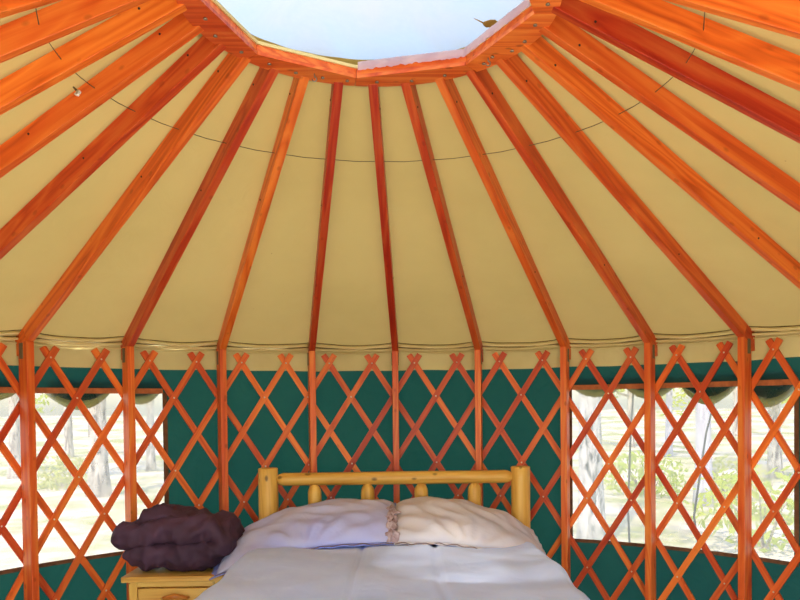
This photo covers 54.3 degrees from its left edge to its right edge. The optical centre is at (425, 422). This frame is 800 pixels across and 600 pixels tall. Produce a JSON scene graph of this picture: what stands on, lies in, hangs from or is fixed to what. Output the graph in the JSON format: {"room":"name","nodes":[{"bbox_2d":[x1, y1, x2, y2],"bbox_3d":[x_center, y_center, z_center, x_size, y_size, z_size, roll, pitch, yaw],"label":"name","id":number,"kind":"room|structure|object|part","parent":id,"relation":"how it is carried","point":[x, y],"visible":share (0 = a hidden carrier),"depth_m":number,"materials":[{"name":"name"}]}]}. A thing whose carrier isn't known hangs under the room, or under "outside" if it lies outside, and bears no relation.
{"room":"traditional dwelling","nodes":[
{"label":"traditional dwelling","id":0,"kind":"room"},
{"bbox_2d":[0,365,172,599],"bbox_3d":[-1.925,0.540,2.516,0.894,1.900,3.656,-1,1,3],"label":"wall","id":1,"kind":"structure","parent":0,"point":[81,586],"depth_m":4.00,"materials":[{"name":"green fabric"}]},
{"bbox_2d":[0,387,168,574],"bbox_3d":[-1.872,0.249,3.847,0.166,0.923,1.275,0,2,38],"label":"window","id":2,"kind":"structure","parent":1,"relation":"in","point":[77,437],"depth_m":3.99,"materials":[{"name":"plastic"}]},
{"bbox_2d":[170,367,561,565],"bbox_3d":[-0.309,0.475,4.594,2.234,1.900,0.294,-1,1,-7],"label":"wall","id":3,"kind":"structure","parent":0,"point":[196,397],"depth_m":4.65,"materials":[{"name":"green fabric"}]},
{"bbox_2d":[176,0,561,86],"bbox_3d":[-0.166,-1.280,2.386,1.195,0.084,1.185,-1,1,-1],"label":"ring","id":4,"kind":"object","parent":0,"point":[521,26],"visible":0.99,"depth_m":2.73,"materials":[{"name":"brown wood"}]},
{"bbox_2d":[217,0,523,59],"bbox_3d":[-0.169,-1.427,2.385,1.320,0.220,1.320,-1,1,-1],"label":"skylight","id":5,"kind":"object","parent":4,"relation":"on","point":[348,29],"visible":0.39,"depth_m":2.84,"materials":[{"name":"plastic"}]},
{"bbox_2d":[474,18,496,27],"bbox_3d":[0.218,-1.436,2.787,0.088,0.032,0.028,-1,1,3],"label":"dead leaf","id":6,"kind":"object","parent":5,"relation":"attached to","point":[488,23],"visible":0.84,"depth_m":2.78,"materials":[{"name":"brown plant"}]},
{"bbox_2d":[0,0,799,346],"bbox_3d":[-0.064,-0.881,2.403,4.645,0.971,4.645,-1,1,-1],"label":"ceiling","id":7,"kind":"structure","parent":0,"point":[275,307],"depth_m":3.49,"materials":[{"name":"fabric"}]},
{"bbox_2d":[0,0,60,18],"bbox_3d":[-1.375,-0.791,1.706,1.676,1.020,0.041,-1,1,-31],"label":"rafter","id":8,"kind":"object","parent":7,"relation":"attached to","point":[7,7],"visible":1,"depth_m":1.91,"materials":[{"name":"brown wood"}]},
{"bbox_2d":[0,0,149,62],"bbox_3d":[-1.500,-0.796,2.007,1.669,1.020,0.041,-1,1,-17],"label":"rafter","id":9,"kind":"object","parent":7,"relation":"attached to","point":[19,36],"visible":1,"depth_m":2.13,"materials":[{"name":"brown wood"}]},
{"bbox_2d":[0,0,186,114],"bbox_3d":[-1.553,-0.803,2.329,1.666,1.020,0.041,-1,1,-3],"label":"rafter","id":10,"kind":"object","parent":7,"relation":"attached to","point":[41,74],"visible":0.99,"depth_m":2.33,"materials":[{"name":"brown wood"}]},
{"bbox_2d":[0,13,203,177],"bbox_3d":[-1.534,-0.810,2.647,1.669,1.020,0.041,0,1,10],"label":"rafter","id":11,"kind":"object","parent":7,"relation":"attached to","point":[178,31],"visible":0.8,"depth_m":2.55,"materials":[{"name":"brown wood"}]},
{"bbox_2d":[0,36,225,259],"bbox_3d":[-1.446,-0.818,2.950,1.676,1.020,0.041,0,1,23],"label":"rafter","id":12,"kind":"object","parent":7,"relation":"attached to","point":[203,52],"visible":0.88,"depth_m":2.80,"materials":[{"name":"brown wood"}]},
{"bbox_2d":[15,53,250,355],"bbox_3d":[-1.290,-0.826,3.233,1.688,1.020,0.041,0,2,37],"label":"rafter","id":13,"kind":"object","parent":7,"relation":"attached to","point":[231,66],"visible":0.85,"depth_m":3.10,"materials":[{"name":"brown wood"}]},
{"bbox_2d":[120,67,278,359],"bbox_3d":[-1.073,-0.834,3.476,0.041,1.021,1.704,-2,2,-39],"label":"rafter","id":14,"kind":"object","parent":7,"relation":"attached to","point":[264,79],"visible":0.85,"depth_m":3.27,"materials":[{"name":"brown wood"}]},
{"bbox_2d":[216,76,308,357],"bbox_3d":[-0.811,-0.841,3.661,0.041,1.021,1.724,-1,1,-26],"label":"rafter","id":15,"kind":"object","parent":7,"relation":"attached to","point":[299,85],"visible":0.82,"depth_m":3.40,"materials":[{"name":"brown wood"}]},
{"bbox_2d":[308,82,342,350],"bbox_3d":[-0.504,-0.847,3.787,0.041,1.021,1.745,-1,1,-12],"label":"rafter","id":16,"kind":"object","parent":7,"relation":"attached to","point":[337,87],"visible":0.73,"depth_m":3.48,"materials":[{"name":"brown wood"}]},
{"bbox_2d":[368,84,398,354],"bbox_3d":[-0.189,-0.852,3.839,0.041,1.021,1.766,-1,1,0],"label":"rafter","id":17,"kind":"object","parent":7,"relation":"attached to","point":[374,95],"visible":0.79,"depth_m":3.51,"materials":[{"name":"brown wood"}]},
{"bbox_2d":[401,83,482,361],"bbox_3d":[0.129,-0.855,3.820,0.041,1.022,1.787,0,1,13],"label":"rafter","id":18,"kind":"object","parent":7,"relation":"attached to","point":[410,93],"visible":0.84,"depth_m":3.52,"materials":[{"name":"brown wood"}]},
{"bbox_2d":[435,78,570,359],"bbox_3d":[0.444,-0.857,3.728,0.041,1.022,1.806,0,1,26],"label":"rafter","id":19,"kind":"object","parent":7,"relation":"attached to","point":[448,89],"visible":0.81,"depth_m":3.47,"materials":[{"name":"brown wood"}]},
{"bbox_2d":[35,8,704,161],"bbox_3d":[-0.150,-1.105,2.651,1.903,0.007,1.387,-1,1,-1],"label":"cable","id":20,"kind":"object","parent":19,"relation":"attached to","point":[35,8],"visible":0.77,"depth_m":3.00,"materials":[{"name":"grey metal"}]},
{"bbox_2d":[73,86,80,96],"bbox_3d":[-1.111,-1.054,2.476,0.045,0.044,0.018,0,2,35],"label":"clip","id":21,"kind":"object","parent":20,"relation":"hanging from","point":[78,92],"visible":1,"depth_m":2.47,"materials":[{"name":"white plastic"}]},
{"bbox_2d":[466,69,657,355],"bbox_3d":[0.717,-0.856,3.576,0.041,1.022,1.823,0,2,37],"label":"rafter","id":22,"kind":"object","parent":7,"relation":"attached to","point":[482,81],"visible":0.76,"depth_m":3.36,"materials":[{"name":"brown wood"}]},
{"bbox_2d":[495,54,754,350],"bbox_3d":[0.961,-0.854,3.357,1.838,1.022,0.041,-2,2,-40],"label":"rafter","id":23,"kind":"object","parent":7,"relation":"attached to","point":[515,69],"visible":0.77,"depth_m":3.19,"materials":[{"name":"brown wood"}]},
{"bbox_2d":[519,36,799,288],"bbox_3d":[1.155,-0.850,3.079,1.849,1.022,0.041,-1,1,-27],"label":"rafter","id":24,"kind":"object","parent":7,"relation":"attached to","point":[542,53],"visible":0.85,"depth_m":2.92,"materials":[{"name":"brown wood"}]},
{"bbox_2d":[539,15,799,211],"bbox_3d":[1.271,-0.845,2.792,1.855,1.022,0.041,-1,1,-16],"label":"rafter","id":25,"kind":"object","parent":7,"relation":"attached to","point":[565,34],"visible":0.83,"depth_m":2.65,"materials":[{"name":"brown wood"}]},
{"bbox_2d":[552,0,799,143],"bbox_3d":[1.324,-0.838,2.446,1.857,1.022,0.041,-1,1,-2],"label":"rafter","id":26,"kind":"object","parent":7,"relation":"attached to","point":[631,38],"visible":0.98,"depth_m":2.41,"materials":[{"name":"brown wood"}]},
{"bbox_2d":[579,0,799,90],"bbox_3d":[1.299,-0.830,2.128,1.855,1.022,0.041,0,1,10],"label":"rafter","id":27,"kind":"object","parent":7,"relation":"attached to","point":[721,41],"visible":1,"depth_m":2.19,"materials":[{"name":"brown wood"}]},
{"bbox_2d":[665,0,799,38],"bbox_3d":[1.187,-0.821,1.785,1.846,1.022,0.041,0,1,24],"label":"rafter","id":28,"kind":"object","parent":7,"relation":"attached to","point":[778,16],"visible":1,"depth_m":1.93,"materials":[{"name":"brown wood"}]},
{"bbox_2d":[0,337,799,599],"bbox_3d":[-0.059,0.526,3.050,4.676,1.823,3.471,-1,1,-1],"label":"lattice","id":29,"kind":"structure","parent":0,"point":[49,360],"depth_m":4.29,"materials":[{"name":"brown wood"}]},
{"bbox_2d":[0,330,799,371],"bbox_3d":[-0.073,-0.354,2.711,4.622,0.170,4.028,-1,1,-1],"label":"trim","id":30,"kind":"structure","parent":29,"relation":"attached to","point":[78,357],"depth_m":4.42,"materials":[{"name":"beige fabric"}]},
{"bbox_2d":[0,325,799,353],"bbox_3d":[-0.006,-0.419,3.150,4.584,0.076,3.108,-1,1,5],"label":"trim","id":31,"kind":"structure","parent":29,"relation":"attached to","point":[423,349],"depth_m":4.38,"materials":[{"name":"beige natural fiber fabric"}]},
{"bbox_2d":[569,357,799,599],"bbox_3d":[1.700,0.494,2.764,1.067,1.900,3.898,-1,1,-11],"label":"wall","id":32,"kind":"structure","parent":0,"point":[700,576],"depth_m":4.25,"materials":[{"name":"green fabric"}]},
{"bbox_2d":[569,379,798,566],"bbox_3d":[1.372,0.220,4.231,1.267,0.953,0.167,0,2,39],"label":"window","id":33,"kind":"structure","parent":32,"relation":"in","point":[774,469],"depth_m":4.21,"materials":[{"name":"plastic"}]},
{"bbox_3d":[-0.045,1.511,2.456,5.000,0.080,5.000,-1,1,-1],"label":"floor","id":34,"kind":"structure","parent":0,"visible":0},
{"bbox_2d":[18,341,39,599],"bbox_3d":[-1.887,0.537,3.723,0.078,1.850,0.042,0,2,35],"label":"stud","id":35,"kind":"object","parent":34,"relation":"on","point":[25,348],"visible":1,"depth_m":3.70,"materials":[{"name":"brown wood"}]},
{"bbox_2d":[122,346,137,599],"bbox_3d":[-1.548,0.525,4.104,0.042,1.850,0.078,-2,2,-42],"label":"stud","id":36,"kind":"object","parent":34,"relation":"on","point":[128,373],"visible":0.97,"depth_m":4.07,"materials":[{"name":"brown wood"}]},
{"bbox_2d":[121,567,224,599],"bbox_3d":[-1.188,1.084,3.862,0.485,0.735,0.433,-1,1,-1],"label":"nightstand","id":37,"kind":"object","parent":34,"relation":"on","point":[162,583],"visible":0.57,"depth_m":3.68,"materials":[{"name":"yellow wood"}]},
{"bbox_3d":[-1.379,1.104,3.709,0.040,0.706,0.040,-1,1,-1],"label":"leg","id":38,"kind":"part","parent":37,"relation":"part of","materials":[{"name":"brown wood"}]},
{"bbox_3d":[-1.179,0.845,3.696,0.357,0.128,0.024,-1,1,-1],"label":"drawer","id":39,"kind":"part","parent":37,"relation":"part of","materials":[{"name":"brown wood"}]},
{"bbox_3d":[-1.179,0.817,3.662,0.134,0.035,0.045,-1,1,-1],"label":"handle","id":40,"kind":"part","parent":37,"relation":"part of","materials":[{"name":"brown wood"}]},
{"bbox_2d":[111,503,244,571],"bbox_3d":[-1.213,0.558,3.849,0.613,0.329,0.365,-1,1,-1],"label":"comforter","id":41,"kind":"object","parent":37,"relation":"on","point":[173,537],"visible":0.98,"depth_m":3.70,"materials":[{"name":"purple fabric"}]},
{"bbox_3d":[-1.186,1.008,4.047,0.365,0.500,0.014,-1,1,-1],"label":"panel","id":42,"kind":"part","parent":37,"relation":"part of","materials":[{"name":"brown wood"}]},
{"bbox_2d":[216,349,228,511],"bbox_3d":[-1.135,0.514,4.396,0.042,1.850,0.078,-1,1,-29],"label":"stud","id":43,"kind":"object","parent":34,"relation":"on","point":[221,354],"visible":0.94,"depth_m":4.35,"materials":[{"name":"brown wood"}]},
{"bbox_2d":[307,351,316,485],"bbox_3d":[-0.658,0.504,4.591,0.042,1.850,0.078,-1,1,-16],"label":"stud","id":44,"kind":"object","parent":34,"relation":"on","point":[311,361],"visible":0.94,"depth_m":4.54,"materials":[{"name":"brown wood"}]},
{"bbox_2d":[258,466,530,527],"bbox_3d":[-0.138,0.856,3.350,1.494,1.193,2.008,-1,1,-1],"label":"headboard","id":45,"kind":"object","parent":34,"relation":"on","point":[269,479],"visible":0.4,"depth_m":4.26,"materials":[{"name":"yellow wood"}]},
{"bbox_3d":[-0.856,0.842,4.281,0.106,1.191,0.108,-1,1,-1],"label":"post","id":46,"kind":"part","parent":45,"relation":"part of","materials":[{"name":"brown wood"}]},
{"bbox_3d":[-0.166,0.302,4.287,1.328,0.071,0.073,-1,1,-1],"label":"rail","id":47,"kind":"part","parent":45,"relation":"part of","materials":[{"name":"brown wood"}]},
{"bbox_3d":[0.532,0.831,4.317,0.105,1.184,0.108,-1,1,-1],"label":"post","id":48,"kind":"part","parent":45,"relation":"part of","materials":[{"name":"brown wood"}]},
{"bbox_2d":[391,351,399,502],"bbox_3d":[-0.171,0.497,4.670,0.042,1.850,0.078,-1,1,-3],"label":"stud","id":49,"kind":"object","parent":34,"relation":"on","point":[394,355],"visible":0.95,"depth_m":4.62,"materials":[{"name":"brown wood"}]},
{"bbox_2d":[474,350,482,505],"bbox_3d":[0.324,0.492,4.641,0.042,1.850,0.078,0,1,10],"label":"stud","id":50,"kind":"object","parent":34,"relation":"on","point":[478,353],"visible":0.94,"depth_m":4.59,"materials":[{"name":"brown wood"}]},
{"bbox_2d":[560,347,570,578],"bbox_3d":[0.810,0.490,4.499,0.042,1.850,0.078,0,1,23],"label":"stud","id":51,"kind":"object","parent":34,"relation":"on","point":[564,353],"visible":1,"depth_m":4.46,"materials":[{"name":"brown wood"}]},
{"bbox_2d":[644,343,655,599],"bbox_3d":[1.232,0.491,4.266,0.042,1.850,0.078,0,2,35],"label":"stud","id":52,"kind":"object","parent":34,"relation":"on","point":[649,350],"visible":1,"depth_m":4.23,"materials":[{"name":"brown wood"}]},
{"bbox_2d":[737,337,751,599],"bbox_3d":[1.611,0.494,3.929,0.078,1.850,0.042,-2,2,-42],"label":"stud","id":53,"kind":"object","parent":34,"relation":"on","point":[743,345],"visible":0.99,"depth_m":3.90,"materials":[{"name":"brown wood"}]},
{"bbox_3d":[-0.136,0.807,3.339,1.360,0.370,1.840,-1,1,-1],"label":"mattress","id":54,"kind":"object","parent":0,"visible":0},
{"bbox_2d":[209,498,395,579],"bbox_3d":[-0.585,0.563,3.921,0.906,0.325,0.574,-1,1,-1],"label":"pillow","id":55,"kind":"object","parent":54,"relation":"on","point":[333,523],"visible":0.77,"depth_m":3.75,"materials":[{"name":"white fabric"}]},
{"bbox_2d":[194,542,589,599],"bbox_3d":[-0.127,0.982,3.063,1.488,0.811,1.482,-1,1,-1],"label":"duvet","id":56,"kind":"object","parent":54,"relation":"on","point":[404,571],"visible":0.93,"depth_m":3.02,"materials":[{"name":"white fabric"}]},
{"bbox_2d":[385,496,545,554],"bbox_3d":[0.198,0.553,3.942,0.820,0.333,0.579,-1,1,-1],"label":"pillow","id":57,"kind":"object","parent":54,"relation":"on","point":[426,520],"visible":0.85,"depth_m":3.78,"materials":[{"name":"fabric"}]}
]}

